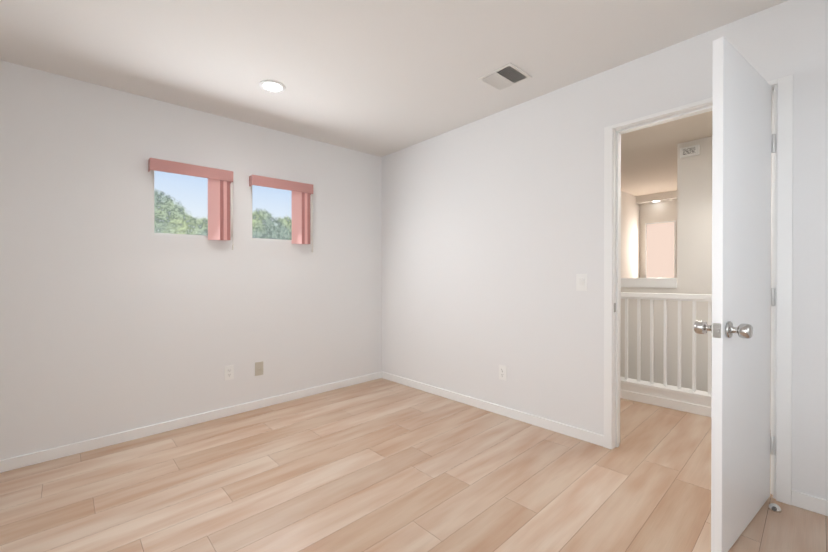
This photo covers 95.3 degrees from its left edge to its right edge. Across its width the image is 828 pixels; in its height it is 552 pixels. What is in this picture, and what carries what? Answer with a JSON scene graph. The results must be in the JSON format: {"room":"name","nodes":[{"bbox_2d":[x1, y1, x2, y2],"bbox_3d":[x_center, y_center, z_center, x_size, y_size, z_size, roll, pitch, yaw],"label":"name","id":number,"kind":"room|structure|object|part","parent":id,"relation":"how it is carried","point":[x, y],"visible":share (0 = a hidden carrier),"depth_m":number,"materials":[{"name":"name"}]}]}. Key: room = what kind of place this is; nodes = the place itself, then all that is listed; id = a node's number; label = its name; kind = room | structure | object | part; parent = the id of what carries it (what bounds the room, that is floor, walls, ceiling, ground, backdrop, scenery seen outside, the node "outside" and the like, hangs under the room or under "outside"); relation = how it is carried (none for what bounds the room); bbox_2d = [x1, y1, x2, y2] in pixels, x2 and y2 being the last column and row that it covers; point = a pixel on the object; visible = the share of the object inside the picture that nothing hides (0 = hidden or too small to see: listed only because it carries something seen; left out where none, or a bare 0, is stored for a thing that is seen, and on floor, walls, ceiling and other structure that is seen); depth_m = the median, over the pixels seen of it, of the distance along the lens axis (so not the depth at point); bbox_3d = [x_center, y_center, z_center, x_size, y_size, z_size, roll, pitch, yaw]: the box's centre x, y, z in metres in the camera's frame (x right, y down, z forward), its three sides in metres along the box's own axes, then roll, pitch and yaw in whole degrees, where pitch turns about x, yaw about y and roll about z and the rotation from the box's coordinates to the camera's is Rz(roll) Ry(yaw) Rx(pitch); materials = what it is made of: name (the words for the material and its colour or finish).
{"room":"empty bedroom","nodes":[
{"label":"empty bedroom","id":0,"kind":"room"},
{"bbox_2d":[0,60,381,459],"bbox_3d":[-1.752,-0.069,2.979,3.902,2.477,0.160,0,0,-43],"label":"wall","id":1,"kind":"structure","parent":0,"point":[116,316],"depth_m":2.71,"materials":[{"name":"paint"}]},
{"bbox_2d":[152,170,207,237],"bbox_3d":[-1.749,-0.559,2.937,0.500,0.520,0.040,0,0,-43],"label":"window","id":2,"kind":"structure","parent":1,"relation":"in","point":[169,234],"depth_m":2.83,"materials":[{"name":"glass"}]},
{"bbox_2d":[148,158,233,249],"bbox_3d":[-1.681,-0.527,2.883,0.568,0.631,0.074,0,0,-43],"label":"window blind","id":3,"kind":"object","parent":2,"relation":"attached to","point":[220,181],"visible":1,"depth_m":2.97,"materials":[{"name":"pink fabric"}]},
{"bbox_3d":[-1.472,-0.485,3.056,0.026,0.545,0.030,0,0,-43],"label":"cord","id":4,"kind":"part","parent":3,"relation":"part of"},
{"bbox_2d":[0,372,379,472],"bbox_3d":[-1.681,1.112,2.930,3.632,0.109,0.016,0,0,-43],"label":"baseboard","id":5,"kind":"structure","parent":1,"relation":"attached to","point":[25,460],"depth_m":2.77,"materials":[{"name":"white wood"}]},
{"bbox_2d":[224,365,233,380],"bbox_3d":[-1.514,0.793,3.089,0.070,0.116,0.008,0,0,-43],"label":"electrical outlet","id":6,"kind":"object","parent":1,"relation":"attached to","point":[228,372],"visible":1,"depth_m":3.08,"materials":[{"name":"white plastic"}]},
{"bbox_2d":[255,361,262,375],"bbox_3d":[-1.333,0.800,3.252,0.070,0.116,0.016,0,0,-43],"label":"outlet plate","id":7,"kind":"object","parent":1,"relation":"attached to","point":[258,368],"visible":1,"depth_m":3.25,"materials":[{"name":"beige plastic"}]},
{"bbox_2d":[251,185,291,241],"bbox_3d":[-1.237,-0.568,3.412,0.492,0.520,0.040,0,0,-43],"label":"window","id":8,"kind":"structure","parent":1,"relation":"in","point":[252,238],"depth_m":3.34,"materials":[{"name":"glass"}]},
{"bbox_2d":[249,175,312,251],"bbox_3d":[-1.164,-0.536,3.362,0.568,0.631,0.074,0,0,-43],"label":"window blind","id":9,"kind":"object","parent":8,"relation":"attached to","point":[302,193],"visible":1,"depth_m":3.45,"materials":[{"name":"pink fabric"}]},
{"bbox_3d":[-0.956,-0.494,3.536,0.026,0.545,0.030,0,0,-43],"label":"cord","id":10,"kind":"part","parent":9,"relation":"part of","materials":[{"name":"white"}]},
{"bbox_2d":[0,0,787,195],"bbox_3d":[1.470,-1.384,3.109,8.810,0.232,4.347,0,0,-43],"label":"ceiling","id":11,"kind":"structure","parent":0,"point":[380,78],"depth_m":2.21,"materials":[{"name":"paint"}]},
{"bbox_2d":[259,80,285,92],"bbox_3d":[-0.966,-1.293,2.576,0.170,0.010,0.170,0,0,-43],"label":"recessed light","id":12,"kind":"object","parent":11,"relation":"in","point":[271,86],"visible":1,"depth_m":2.57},
{"bbox_2d":[477,62,531,91],"bbox_3d":[0.601,-1.312,2.506,0.255,0.018,0.255,0,0,-43],"label":"ceiling vent","id":13,"kind":"object","parent":11,"relation":"in","point":[510,74],"visible":1,"depth_m":2.49,"materials":[{"name":"white metal"}]},
{"bbox_2d":[0,378,827,551],"bbox_3d":[0.031,1.188,1.784,4.881,0.213,4.347,0,0,-43],"label":"floor","id":14,"kind":"structure","parent":0,"point":[381,465],"depth_m":2.01,"materials":[{"name":"brown wood"}]},
{"bbox_2d":[768,503,781,511],"bbox_3d":[1.706,1.091,1.783,0.052,0.026,0.048,0,0,-43],"label":"doorstop","id":15,"kind":"object","parent":14,"relation":"on","point":[774,507],"visible":1,"depth_m":1.77,"materials":[{"name":"silver metal"}]},
{"bbox_2d":[382,0,827,499],"bbox_3d":[1.112,-0.109,2.673,0.120,2.479,4.187,0,0,-43],"label":"wall","id":16,"kind":"structure","parent":0,"point":[492,235],"depth_m":2.71,"materials":[{"name":"paint"}]},
{"bbox_2d":[380,371,603,446],"bbox_3d":[0.442,1.081,3.302,0.013,0.095,2.328,0,0,-43],"label":"baseboard","id":17,"kind":"structure","parent":16,"relation":"attached to","point":[598,439],"depth_m":2.98,"materials":[{"name":"white wood"}]},
{"bbox_2d":[499,365,506,380],"bbox_3d":[0.709,0.774,3.016,0.008,0.116,0.070,0,0,-43],"label":"electrical outlet","id":18,"kind":"object","parent":16,"relation":"attached to","point":[502,372],"visible":1,"depth_m":3.01,"materials":[{"name":"white plastic"}]},
{"bbox_2d":[576,274,586,290],"bbox_3d":[1.133,0.043,2.553,0.013,0.116,0.070,0,0,-43],"label":"light switch","id":19,"kind":"object","parent":16,"relation":"attached to","point":[581,282],"visible":1,"depth_m":2.55,"materials":[{"name":"white plastic"}]},
{"bbox_2d":[604,75,792,504],"bbox_3d":[1.575,0.071,2.174,0.152,2.077,0.860,0,0,-43],"label":"door frame","id":20,"kind":"structure","parent":16,"relation":"attached to","point":[781,284],"depth_m":1.86,"materials":[{"name":"white wood"}]},
{"bbox_2d":[694,37,774,551],"bbox_3d":[1.471,0.084,1.677,0.722,2.036,0.183,0,0,-35],"label":"door","id":21,"kind":"structure","parent":16,"relation":"in","point":[739,328],"depth_m":1.58,"materials":[{"name":"white wood"}]},
{"bbox_3d":[1.218,0.212,1.497,0.101,0.066,0.183,0,0,-35],"label":"knob","id":22,"kind":"part","parent":21,"relation":"part of","materials":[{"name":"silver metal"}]},
{"bbox_3d":[1.765,0.091,1.875,0.013,1.585,0.044,0,0,-35],"label":"door hinge","id":23,"kind":"part","parent":21,"relation":"part of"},
{"bbox_2d":[791,490,827,515],"bbox_3d":[2.101,1.063,1.512,0.016,0.081,0.832,0,0,-43],"label":"baseboard","id":24,"kind":"structure","parent":16,"relation":"attached to","point":[815,504],"depth_m":1.77,"materials":[{"name":"white wood"}]},
{"bbox_2d":[621,191,639,277],"bbox_3d":[2.249,0.616,5.146,4.908,3.987,0.120,0,0,-43],"label":"wall","id":25,"kind":"structure","parent":0,"point":[630,237],"depth_m":6.36,"materials":[{"name":"paint"}]},
{"bbox_2d":[645,220,675,277],"bbox_3d":[4.210,-0.428,6.451,0.011,1.003,0.460,0,0,-43],"label":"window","id":26,"kind":"structure","parent":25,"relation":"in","point":[660,249],"depth_m":6.45,"materials":[{"name":"white glass"}]},
{"bbox_2d":[672,141,691,388],"bbox_3d":[3.837,0.594,4.846,2.990,3.968,0.120,0,0,-43],"label":"wall","id":27,"kind":"structure","parent":0,"point":[686,205],"depth_m":3.82,"materials":[{"name":"paint"}]},
{"bbox_2d":[620,136,771,402],"bbox_3d":[2.945,0.611,3.697,0.120,3.967,2.950,0,0,-43],"label":"wall","id":28,"kind":"structure","parent":0,"point":[665,209],"depth_m":3.91,"materials":[{"name":"paint"}]},
{"bbox_2d":[621,278,676,287],"bbox_3d":[2.343,0.076,4.344,0.150,0.113,1.180,0,0,-43],"label":"trim","id":29,"kind":"structure","parent":28,"relation":"on","point":[652,282],"depth_m":4.03,"materials":[{"name":"white wood"}]},
{"bbox_2d":[680,144,699,157],"bbox_3d":[2.757,-1.246,3.774,0.040,0.098,0.156,0,0,-43],"label":"vent","id":30,"kind":"object","parent":28,"relation":"attached to","point":[689,151],"visible":1,"depth_m":3.76,"materials":[{"name":"white metal"}]},
{"bbox_3d":[3.652,2.627,4.362,3.930,0.192,3.190,0,0,-43],"label":"floor","id":31,"kind":"structure","parent":0,"visible":0},
{"bbox_2d":[620,292,770,429],"bbox_3d":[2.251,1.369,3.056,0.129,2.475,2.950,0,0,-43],"label":"stair railing","id":32,"kind":"object","parent":31,"relation":"on","point":[693,400],"visible":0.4,"depth_m":3.15,"materials":[{"name":"white wood"}]},
{"label":"outside","id":33,"kind":"structure","parent":0,"visible":0},
{"bbox_2d":[154,171,291,239],"bbox_3d":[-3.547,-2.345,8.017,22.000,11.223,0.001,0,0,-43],"label":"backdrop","id":34,"kind":"structure","parent":33,"point":[183,211],"depth_m":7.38,"materials":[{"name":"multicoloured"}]}
]}

